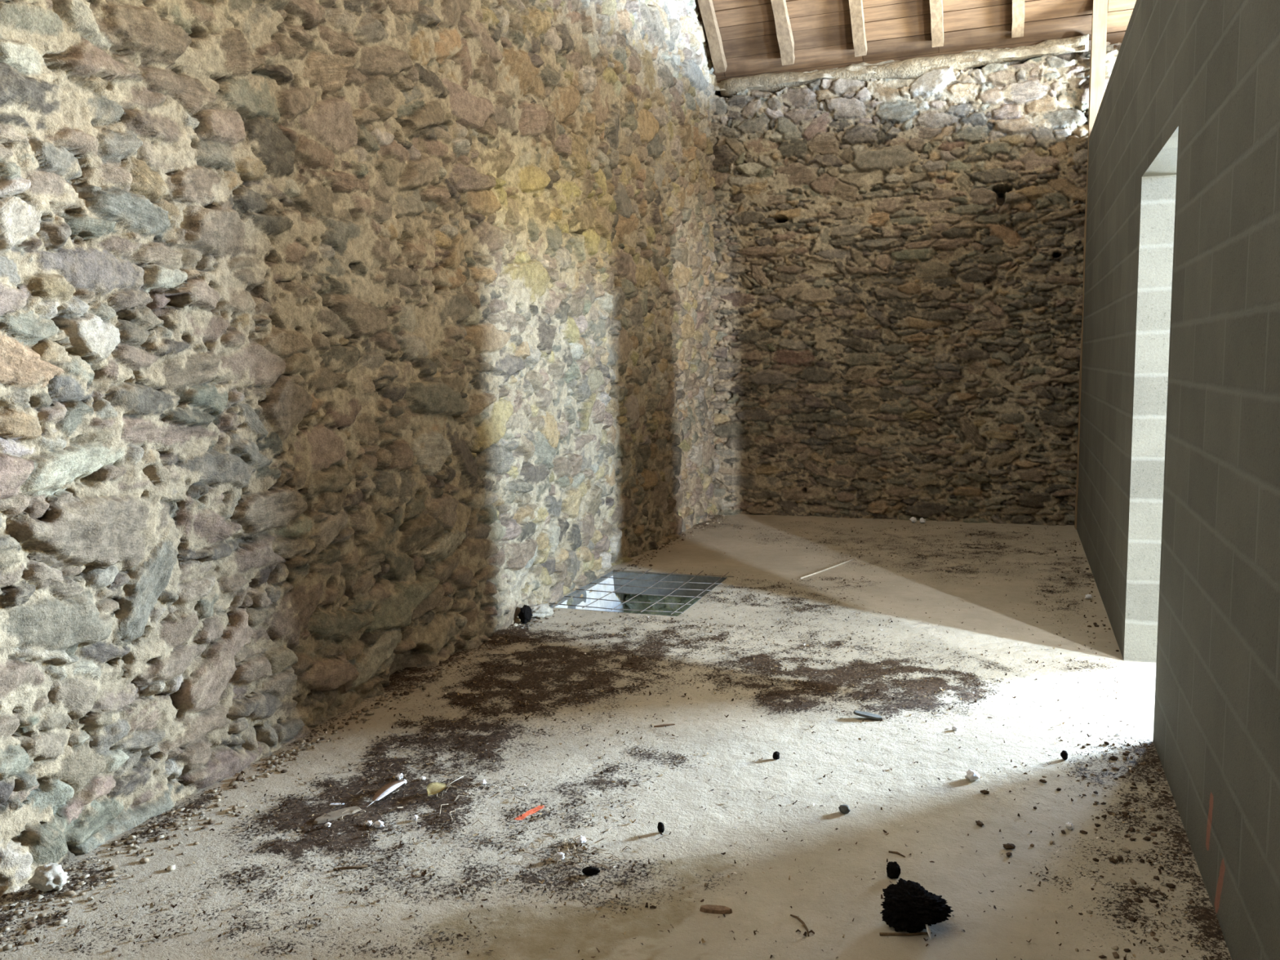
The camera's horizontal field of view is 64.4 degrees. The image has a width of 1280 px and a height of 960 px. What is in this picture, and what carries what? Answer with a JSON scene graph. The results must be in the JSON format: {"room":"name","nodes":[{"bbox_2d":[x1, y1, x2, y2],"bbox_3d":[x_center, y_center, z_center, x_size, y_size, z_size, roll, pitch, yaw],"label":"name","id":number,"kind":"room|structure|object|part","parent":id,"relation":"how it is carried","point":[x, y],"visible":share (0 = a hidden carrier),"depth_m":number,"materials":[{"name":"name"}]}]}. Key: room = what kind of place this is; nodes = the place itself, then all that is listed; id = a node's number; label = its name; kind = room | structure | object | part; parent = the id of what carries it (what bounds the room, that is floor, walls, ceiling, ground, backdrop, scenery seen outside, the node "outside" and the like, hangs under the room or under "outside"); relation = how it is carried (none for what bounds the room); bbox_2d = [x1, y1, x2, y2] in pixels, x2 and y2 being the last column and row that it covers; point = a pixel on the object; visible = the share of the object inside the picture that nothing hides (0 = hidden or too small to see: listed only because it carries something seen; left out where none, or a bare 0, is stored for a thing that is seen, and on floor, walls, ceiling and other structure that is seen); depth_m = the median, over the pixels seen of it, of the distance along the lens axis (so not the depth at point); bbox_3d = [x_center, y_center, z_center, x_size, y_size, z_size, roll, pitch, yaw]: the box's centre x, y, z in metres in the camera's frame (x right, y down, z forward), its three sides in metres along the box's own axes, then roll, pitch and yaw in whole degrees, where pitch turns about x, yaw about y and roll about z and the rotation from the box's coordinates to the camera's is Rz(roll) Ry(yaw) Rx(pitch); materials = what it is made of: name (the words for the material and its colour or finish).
{"room":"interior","nodes":[
{"label":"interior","id":0,"kind":"room"},
{"bbox_2d":[0,0,719,896],"bbox_3d":[-0.692,-1.816,6.093,0.270,5.352,8.400,1,7,20],"label":"wall","id":1,"kind":"structure","parent":0,"point":[341,342],"depth_m":4.18,"materials":[{"name":"stone"}]},
{"bbox_2d":[554,574,626,612],"bbox_3d":[-0.325,1.220,7.048,0.018,0.980,1.440,1,7,20],"label":"wall","id":2,"kind":"structure","parent":0,"point":[594,594],"depth_m":7.20,"materials":[{"name":"white paint"}]},
{"bbox_2d":[0,513,1231,959],"bbox_3d":[0.932,0.835,5.648,3.632,0.018,8.580,1,7,20],"label":"floor","id":3,"kind":"structure","parent":0,"point":[992,934],"depth_m":3.54,"materials":[{"name":"concrete"}]},
{"bbox_2d":[27,862,68,892],"bbox_3d":[-1.722,1.154,2.951,0.105,0.076,0.080,-1,7,-3],"label":"stone","id":4,"kind":"object","parent":3,"relation":"on","point":[48,877],"visible":1,"depth_m":2.93,"materials":[{"name":"white stone"}]},
{"bbox_2d":[324,822,330,827],"bbox_3d":[-1.022,1.129,3.325,0.023,0.014,0.017,-2,7,-11],"label":"crumb","id":5,"kind":"object","parent":3,"relation":"on","point":[327,824],"visible":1,"depth_m":3.32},
{"bbox_2d":[313,805,360,824],"bbox_3d":[-1.017,1.123,3.408,0.167,0.010,0.053,-7,9,-41],"label":"chip","id":6,"kind":"object","parent":3,"relation":"on","point":[335,815],"visible":0.99,"depth_m":3.40,"materials":[{"name":"beige wood"}]},
{"bbox_2d":[329,803,344,805],"bbox_3d":[-1.043,1.117,3.497,0.052,0.004,0.015,-1,7,0],"label":"feather","id":7,"kind":"object","parent":3,"relation":"on","point":[331,804],"visible":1,"depth_m":3.49,"materials":[{"name":"white"}]},
{"bbox_2d":[333,865,367,870],"bbox_3d":[-0.872,1.168,3.061,0.099,0.009,0.009,-2,7,-10],"label":"twig","id":8,"kind":"object","parent":3,"relation":"on","point":[357,866],"visible":1,"depth_m":3.06,"materials":[{"name":"brown wood"}]},
{"bbox_2d":[0,515,727,959],"bbox_3d":[-0.434,0.784,6.262,0.329,0.019,7.813,1,7,20],"label":"rubble","id":9,"kind":"object","parent":3,"relation":"on","point":[36,895],"visible":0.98,"depth_m":3.44,"materials":[{"name":"grey stone"}]},
{"bbox_2d":[364,820,372,826],"bbox_3d":[-0.890,1.128,3.334,0.022,0.016,0.019,-7,9,-42],"label":"crumb","id":10,"kind":"object","parent":3,"relation":"on","point":[369,823],"visible":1,"depth_m":3.33,"materials":[{"name":"white stone"}]},
{"bbox_2d":[373,820,384,828],"bbox_3d":[-0.856,1.128,3.327,0.036,0.024,0.028,3,8,32],"label":"crumb","id":11,"kind":"object","parent":3,"relation":"on","point":[378,824],"visible":1,"depth_m":3.32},
{"bbox_2d":[366,780,406,807],"bbox_3d":[-0.884,1.091,3.547,0.054,0.025,0.208,2,7,26],"label":"feather","id":12,"kind":"object","parent":3,"relation":"on","point":[388,788],"visible":1,"depth_m":3.55,"materials":[{"name":"white"}]},
{"bbox_2d":[395,773,403,779],"bbox_3d":[-0.879,1.081,3.704,0.029,0.021,0.025,-5,8,-29],"label":"crumb","id":13,"kind":"object","parent":3,"relation":"on","point":[399,776],"visible":1,"depth_m":3.70,"materials":[{"name":"white stone"}]},
{"bbox_2d":[412,814,418,820],"bbox_3d":[-0.749,1.126,3.385,0.020,0.017,0.022,-2,7,-10],"label":"crumb","id":14,"kind":"object","parent":3,"relation":"on","point":[415,817],"visible":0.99,"depth_m":3.38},
{"bbox_2d":[426,775,463,795],"bbox_3d":[-0.685,1.076,3.590,0.070,0.024,0.180,4,8,35],"label":"dry leaf","id":15,"kind":"object","parent":3,"relation":"on","point":[434,788],"visible":1,"depth_m":3.56,"materials":[{"name":"yellow plant"}]},
{"bbox_3d":[-0.710,1.081,3.553,0.070,0.024,0.068,-2,7,-11],"label":"blade","id":16,"kind":"part","parent":15,"relation":"part of","materials":[{"name":"yellow plant"}]},
{"bbox_2d":[284,760,669,878],"bbox_3d":[-0.579,1.115,3.374,1.399,0.035,0.737,1,7,20],"label":"twig tangle","id":17,"kind":"object","parent":3,"relation":"on","point":[453,785],"visible":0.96,"depth_m":3.22,"materials":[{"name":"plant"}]},
{"bbox_2d":[480,778,486,785],"bbox_3d":[-0.563,1.087,3.655,0.022,0.017,0.029,1,7,17],"label":"crumb","id":18,"kind":"object","parent":3,"relation":"on","point":[483,782],"visible":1,"depth_m":3.65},
{"bbox_2d":[518,604,532,623],"bbox_3d":[-0.670,0.781,5.919,0.089,0.108,0.102,3,8,30],"label":"clump","id":19,"kind":"object","parent":3,"relation":"on","point":[525,615],"visible":1,"depth_m":5.89,"materials":[{"name":"black soil"}]},
{"bbox_2d":[529,603,554,617],"bbox_3d":[-0.596,0.778,6.062,0.165,0.082,0.102,-3,7,-20],"label":"stone","id":20,"kind":"object","parent":3,"relation":"on","point":[542,610],"visible":0.91,"depth_m":6.03,"materials":[{"name":"white stone"}]},
{"bbox_2d":[553,852,564,860],"bbox_3d":[-0.245,1.146,3.094,0.035,0.026,0.026,1,7,20],"label":"crumb","id":21,"kind":"object","parent":3,"relation":"on","point":[559,855],"visible":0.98,"depth_m":3.09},
{"bbox_2d":[576,835,586,844],"bbox_3d":[-0.184,1.132,3.194,0.031,0.026,0.036,-1,7,5],"label":"crumb","id":22,"kind":"object","parent":3,"relation":"on","point":[581,839],"visible":1,"depth_m":3.19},
{"bbox_2d":[582,866,599,875],"bbox_3d":[-0.144,1.153,3.000,0.055,0.027,0.024,-1,7,3],"label":"clump","id":23,"kind":"object","parent":3,"relation":"on","point":[590,870],"visible":1,"depth_m":2.99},
{"bbox_2d":[0,515,1214,959],"bbox_3d":[0.893,0.833,5.617,3.154,0.028,8.106,1,7,20],"label":"debris","id":24,"kind":"object","parent":3,"relation":"on","point":[424,873],"visible":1,"depth_m":3.67,"materials":[{"name":"brown soil"}]},
{"bbox_2d":[548,570,727,616],"bbox_3d":[0.014,0.814,6.708,0.860,0.161,1.130,1,7,20],"label":"floor grate","id":25,"kind":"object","parent":3,"relation":"attached to","point":[626,575],"depth_m":7.22,"materials":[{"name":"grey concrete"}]},
{"bbox_2d":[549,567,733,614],"bbox_3d":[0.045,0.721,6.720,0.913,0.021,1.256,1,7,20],"label":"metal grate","id":26,"kind":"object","parent":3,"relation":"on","point":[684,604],"visible":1,"depth_m":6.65,"materials":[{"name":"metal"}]},
{"bbox_2d":[657,822,664,832],"bbox_3d":[0.067,1.115,3.260,0.023,0.036,0.024,-3,7,-20],"label":"clump","id":27,"kind":"object","parent":3,"relation":"on","point":[660,827],"visible":1,"depth_m":3.25,"materials":[{"name":"black soil"}]},
{"bbox_2d":[653,723,675,727],"bbox_3d":[0.101,1.019,4.218,0.091,0.006,0.012,-3,7,-15],"label":"chip","id":28,"kind":"object","parent":3,"relation":"on","point":[672,724],"visible":1,"depth_m":4.21,"materials":[{"name":"brown wood"}]},
{"bbox_2d":[699,904,732,914],"bbox_3d":[0.209,1.178,2.787,0.090,0.012,0.029,0,7,12],"label":"chip","id":29,"kind":"object","parent":3,"relation":"on","point":[709,908],"visible":1,"depth_m":2.78,"materials":[{"name":"brown wood"}]},
{"bbox_2d":[772,751,779,759],"bbox_3d":[0.515,1.040,3.842,0.027,0.032,0.025,-2,7,-5],"label":"clump","id":30,"kind":"object","parent":3,"relation":"on","point":[775,754],"visible":1,"depth_m":3.83,"materials":[{"name":"black soil"}]},
{"bbox_2d":[790,914,808,936],"bbox_3d":[0.432,1.185,2.707,0.018,0.006,0.109,-3,7,-17],"label":"twig","id":31,"kind":"object","parent":3,"relation":"on","point":[792,915],"visible":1,"depth_m":2.71,"materials":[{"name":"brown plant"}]},
{"bbox_2d":[800,558,853,578],"bbox_3d":[1.359,0.635,7.304,0.018,0.014,0.810,4,8,38],"label":"stick","id":32,"kind":"object","parent":3,"relation":"on","point":[837,565],"visible":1,"depth_m":7.24,"materials":[{"name":"brown wood"}]},
{"bbox_2d":[838,804,850,813],"bbox_3d":[0.680,1.093,3.374,0.032,0.027,0.035,-5,8,-31],"label":"pebble","id":33,"kind":"object","parent":3,"relation":"on","point":[844,808],"visible":1,"depth_m":3.36,"materials":[{"name":"stone"}]},
{"bbox_2d":[853,710,882,719],"bbox_3d":[0.956,0.987,4.261,0.120,0.028,0.046,0,7,10],"label":"shard","id":34,"kind":"object","parent":3,"relation":"on","point":[865,714],"visible":1,"depth_m":4.25},
{"bbox_2d":[886,861,900,879],"bbox_3d":[0.737,1.131,2.951,0.036,0.048,0.041,-6,8,-38],"label":"clump","id":35,"kind":"object","parent":3,"relation":"on","point":[893,869],"visible":1,"depth_m":2.94,"materials":[{"name":"black soil"}]},
{"bbox_2d":[888,850,905,857],"bbox_3d":[0.782,1.135,3.086,0.054,0.007,0.013,4,8,36],"label":"twig","id":36,"kind":"object","parent":3,"relation":"on","point":[889,851],"visible":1,"depth_m":3.09,"materials":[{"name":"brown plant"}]},
{"bbox_2d":[879,932,932,935],"bbox_3d":[0.695,1.187,2.655,0.137,0.008,0.010,-1,7,-1],"label":"twig","id":37,"kind":"object","parent":3,"relation":"on","point":[880,933],"visible":1,"depth_m":2.65,"materials":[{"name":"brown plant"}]},
{"bbox_2d":[909,516,916,523],"bbox_3d":[2.495,0.364,9.280,0.075,0.056,0.055,-4,7,-23],"label":"crumb","id":38,"kind":"object","parent":3,"relation":"on","point":[913,519],"visible":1,"depth_m":9.27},
{"bbox_2d":[880,878,953,933],"bbox_3d":[0.734,1.129,2.691,0.191,0.111,0.136,0,7,6],"label":"clump","id":39,"kind":"object","parent":3,"relation":"on","point":[908,906],"visible":1,"depth_m":2.66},
{"bbox_2d":[919,517,925,523],"bbox_3d":[2.572,0.368,9.244,0.062,0.054,0.056,4,8,38],"label":"crumb","id":40,"kind":"object","parent":3,"relation":"on","point":[922,520],"visible":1,"depth_m":9.23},
{"bbox_2d":[925,924,931,939],"bbox_3d":[0.749,1.171,2.636,0.010,0.036,0.023,-2,7,-11],"label":"feather","id":41,"kind":"object","parent":3,"relation":"on","point":[928,930],"visible":1,"depth_m":2.63,"materials":[{"name":"grey"}]},
{"bbox_2d":[951,725,958,731],"bbox_3d":[1.272,1.004,4.105,0.021,0.018,0.027,-3,7,-20],"label":"crumb","id":42,"kind":"object","parent":3,"relation":"on","point":[954,728],"visible":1,"depth_m":4.10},
{"bbox_2d":[964,768,980,781],"bbox_3d":[1.187,1.051,3.618,0.051,0.036,0.048,-4,7,-25],"label":"crumb","id":43,"kind":"object","parent":3,"relation":"on","point":[971,775],"visible":1,"depth_m":3.60,"materials":[{"name":"white stone"}]},
{"bbox_2d":[975,820,984,826],"bbox_3d":[1.095,1.106,3.273,0.022,0.013,0.042,-2,7,-8],"label":"dropping","id":44,"kind":"object","parent":3,"relation":"on","point":[979,823],"visible":1,"depth_m":3.26,"materials":[{"name":"brown"}]},
{"bbox_2d":[979,789,989,794],"bbox_3d":[1.188,1.075,3.501,0.030,0.013,0.020,4,8,38],"label":"dropping","id":45,"kind":"object","parent":3,"relation":"on","point":[984,792],"visible":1,"depth_m":3.50,"materials":[{"name":"brown"}]},
{"bbox_2d":[1002,843,1015,848],"bbox_3d":[1.131,1.122,3.109,0.039,0.015,0.025,0,7,8],"label":"dropping","id":46,"kind":"object","parent":3,"relation":"on","point":[1009,846],"visible":1,"depth_m":3.10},
{"bbox_2d":[1005,852,1012,856],"bbox_3d":[1.113,1.129,3.064,0.023,0.010,0.020,-4,7,-21],"label":"dropping","id":47,"kind":"object","parent":3,"relation":"on","point":[1008,854],"visible":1,"depth_m":3.06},
{"bbox_2d":[1039,778,1046,782],"bbox_3d":[1.423,1.063,3.586,0.017,0.010,0.030,-6,8,-39],"label":"dropping","id":48,"kind":"object","parent":3,"relation":"on","point":[1041,780],"visible":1,"depth_m":3.58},
{"bbox_2d":[1060,750,1067,759],"bbox_3d":[1.581,1.025,3.785,0.026,0.034,0.027,0,7,11],"label":"clump","id":49,"kind":"object","parent":3,"relation":"on","point":[1064,753],"visible":1,"depth_m":3.78,"materials":[{"name":"black soil"}]},
{"bbox_2d":[1065,822,1073,830],"bbox_3d":[1.368,1.101,3.236,0.025,0.020,0.032,2,7,23],"label":"crumb","id":50,"kind":"object","parent":3,"relation":"on","point":[1069,826],"visible":1,"depth_m":3.23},
{"bbox_2d":[1080,830,1087,834],"bbox_3d":[1.399,1.110,3.203,0.025,0.009,0.016,4,8,38],"label":"dropping","id":51,"kind":"object","parent":3,"relation":"on","point":[1081,831],"visible":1,"depth_m":3.20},
{"bbox_2d":[1084,594,1092,599],"bbox_3d":[2.760,0.717,6.248,0.046,0.035,0.034,0,7,8],"label":"crumb","id":52,"kind":"object","parent":3,"relation":"on","point":[1088,596],"visible":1,"depth_m":6.24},
{"bbox_2d":[1074,0,1107,529],"bbox_3d":[3.795,-1.763,8.550,0.123,4.400,0.140,1,7,20],"label":"timber post","id":53,"kind":"object","parent":3,"relation":"on","point":[1100,9],"visible":0.38,"depth_m":8.31,"materials":[{"name":"brown wood"}]},
{"bbox_2d":[1108,857,1118,863],"bbox_3d":[1.406,1.130,3.020,0.021,0.012,0.030,-3,7,-20],"label":"dropping","id":54,"kind":"object","parent":3,"relation":"on","point":[1112,860],"visible":1,"depth_m":3.01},
{"bbox_2d":[1013,541,1222,959],"bbox_3d":[2.209,0.848,5.311,0.532,0.015,6.429,1,7,20],"label":"crumbs","id":55,"kind":"object","parent":3,"relation":"on","point":[1171,886],"visible":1,"depth_m":3.21,"materials":[{"name":"brown soil"}]},
{"bbox_2d":[623,593,700,616],"bbox_3d":[0.439,1.202,7.431,1.221,0.890,0.161,1,7,20],"label":"wall","id":56,"kind":"structure","parent":0,"point":[646,598],"depth_m":7.51,"materials":[{"name":"stone"}]},
{"bbox_2d":[710,40,1121,525],"bbox_3d":[2.651,-1.806,9.384,4.278,4.456,0.715,1,7,18],"label":"wall","id":57,"kind":"structure","parent":0,"point":[898,282],"depth_m":9.24,"materials":[{"name":"stone"}]},
{"bbox_2d":[713,43,1084,90],"bbox_3d":[2.232,-3.722,9.100,3.220,0.162,0.256,1,7,20],"label":"trim","id":58,"kind":"structure","parent":57,"relation":"attached to","point":[1055,48],"depth_m":8.77,"materials":[{"name":"stone"}]},
{"bbox_2d":[720,34,1088,97],"bbox_3d":[2.271,-3.670,9.079,3.195,0.216,0.210,1,7,20],"label":"wall plate","id":59,"kind":"object","parent":57,"relation":"on","point":[908,68],"visible":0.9,"depth_m":9.00,"materials":[{"name":"brown wood"}]},
{"bbox_2d":[697,0,1136,82],"bbox_3d":[2.269,-5.662,2.924,8.000,5.718,11.901,1,7,20],"label":"ceiling","id":60,"kind":"structure","parent":0,"point":[895,29],"depth_m":8.92,"materials":[{"name":"brown wood"}]},
{"bbox_2d":[697,0,727,73],"bbox_3d":[-0.189,-5.895,6.791,0.107,4.788,5.366,1,7,20],"label":"rafter","id":61,"kind":"object","parent":60,"relation":"attached to","point":[706,6],"visible":1,"depth_m":9.22,"materials":[{"name":"brown wood"}]},
{"bbox_2d":[770,0,795,65],"bbox_3d":[0.417,-5.878,6.569,0.122,4.794,5.369,1,7,20],"label":"rafter","id":62,"kind":"object","parent":60,"relation":"attached to","point":[783,26],"visible":1,"depth_m":9.04,"materials":[{"name":"brown wood"}]},
{"bbox_2d":[848,0,866,57],"bbox_3d":[1.028,-5.863,6.347,0.107,4.794,5.367,1,7,20],"label":"rafter","id":63,"kind":"object","parent":60,"relation":"attached to","point":[856,11],"visible":1,"depth_m":8.86,"materials":[{"name":"brown wood"}]},
{"bbox_2d":[929,0,943,47],"bbox_3d":[1.647,-5.849,6.119,0.102,4.791,5.370,1,7,20],"label":"rafter","id":64,"kind":"object","parent":60,"relation":"attached to","point":[935,6],"visible":1,"depth_m":8.66,"materials":[{"name":"brown wood"}]},
{"bbox_2d":[1011,0,1024,37],"bbox_3d":[2.262,-5.836,5.895,0.102,4.789,5.369,1,7,20],"label":"rafter","id":65,"kind":"object","parent":60,"relation":"attached to","point":[1018,6],"visible":1,"depth_m":8.48,"materials":[{"name":"brown wood"}]},
{"bbox_2d":[1076,0,1279,959],"bbox_3d":[1.939,-0.567,3.400,0.201,3.275,11.000,1,7,20],"label":"wall","id":66,"kind":"structure","parent":0,"point":[1178,517],"depth_m":3.12,"materials":[{"name":"concrete"}]}
]}

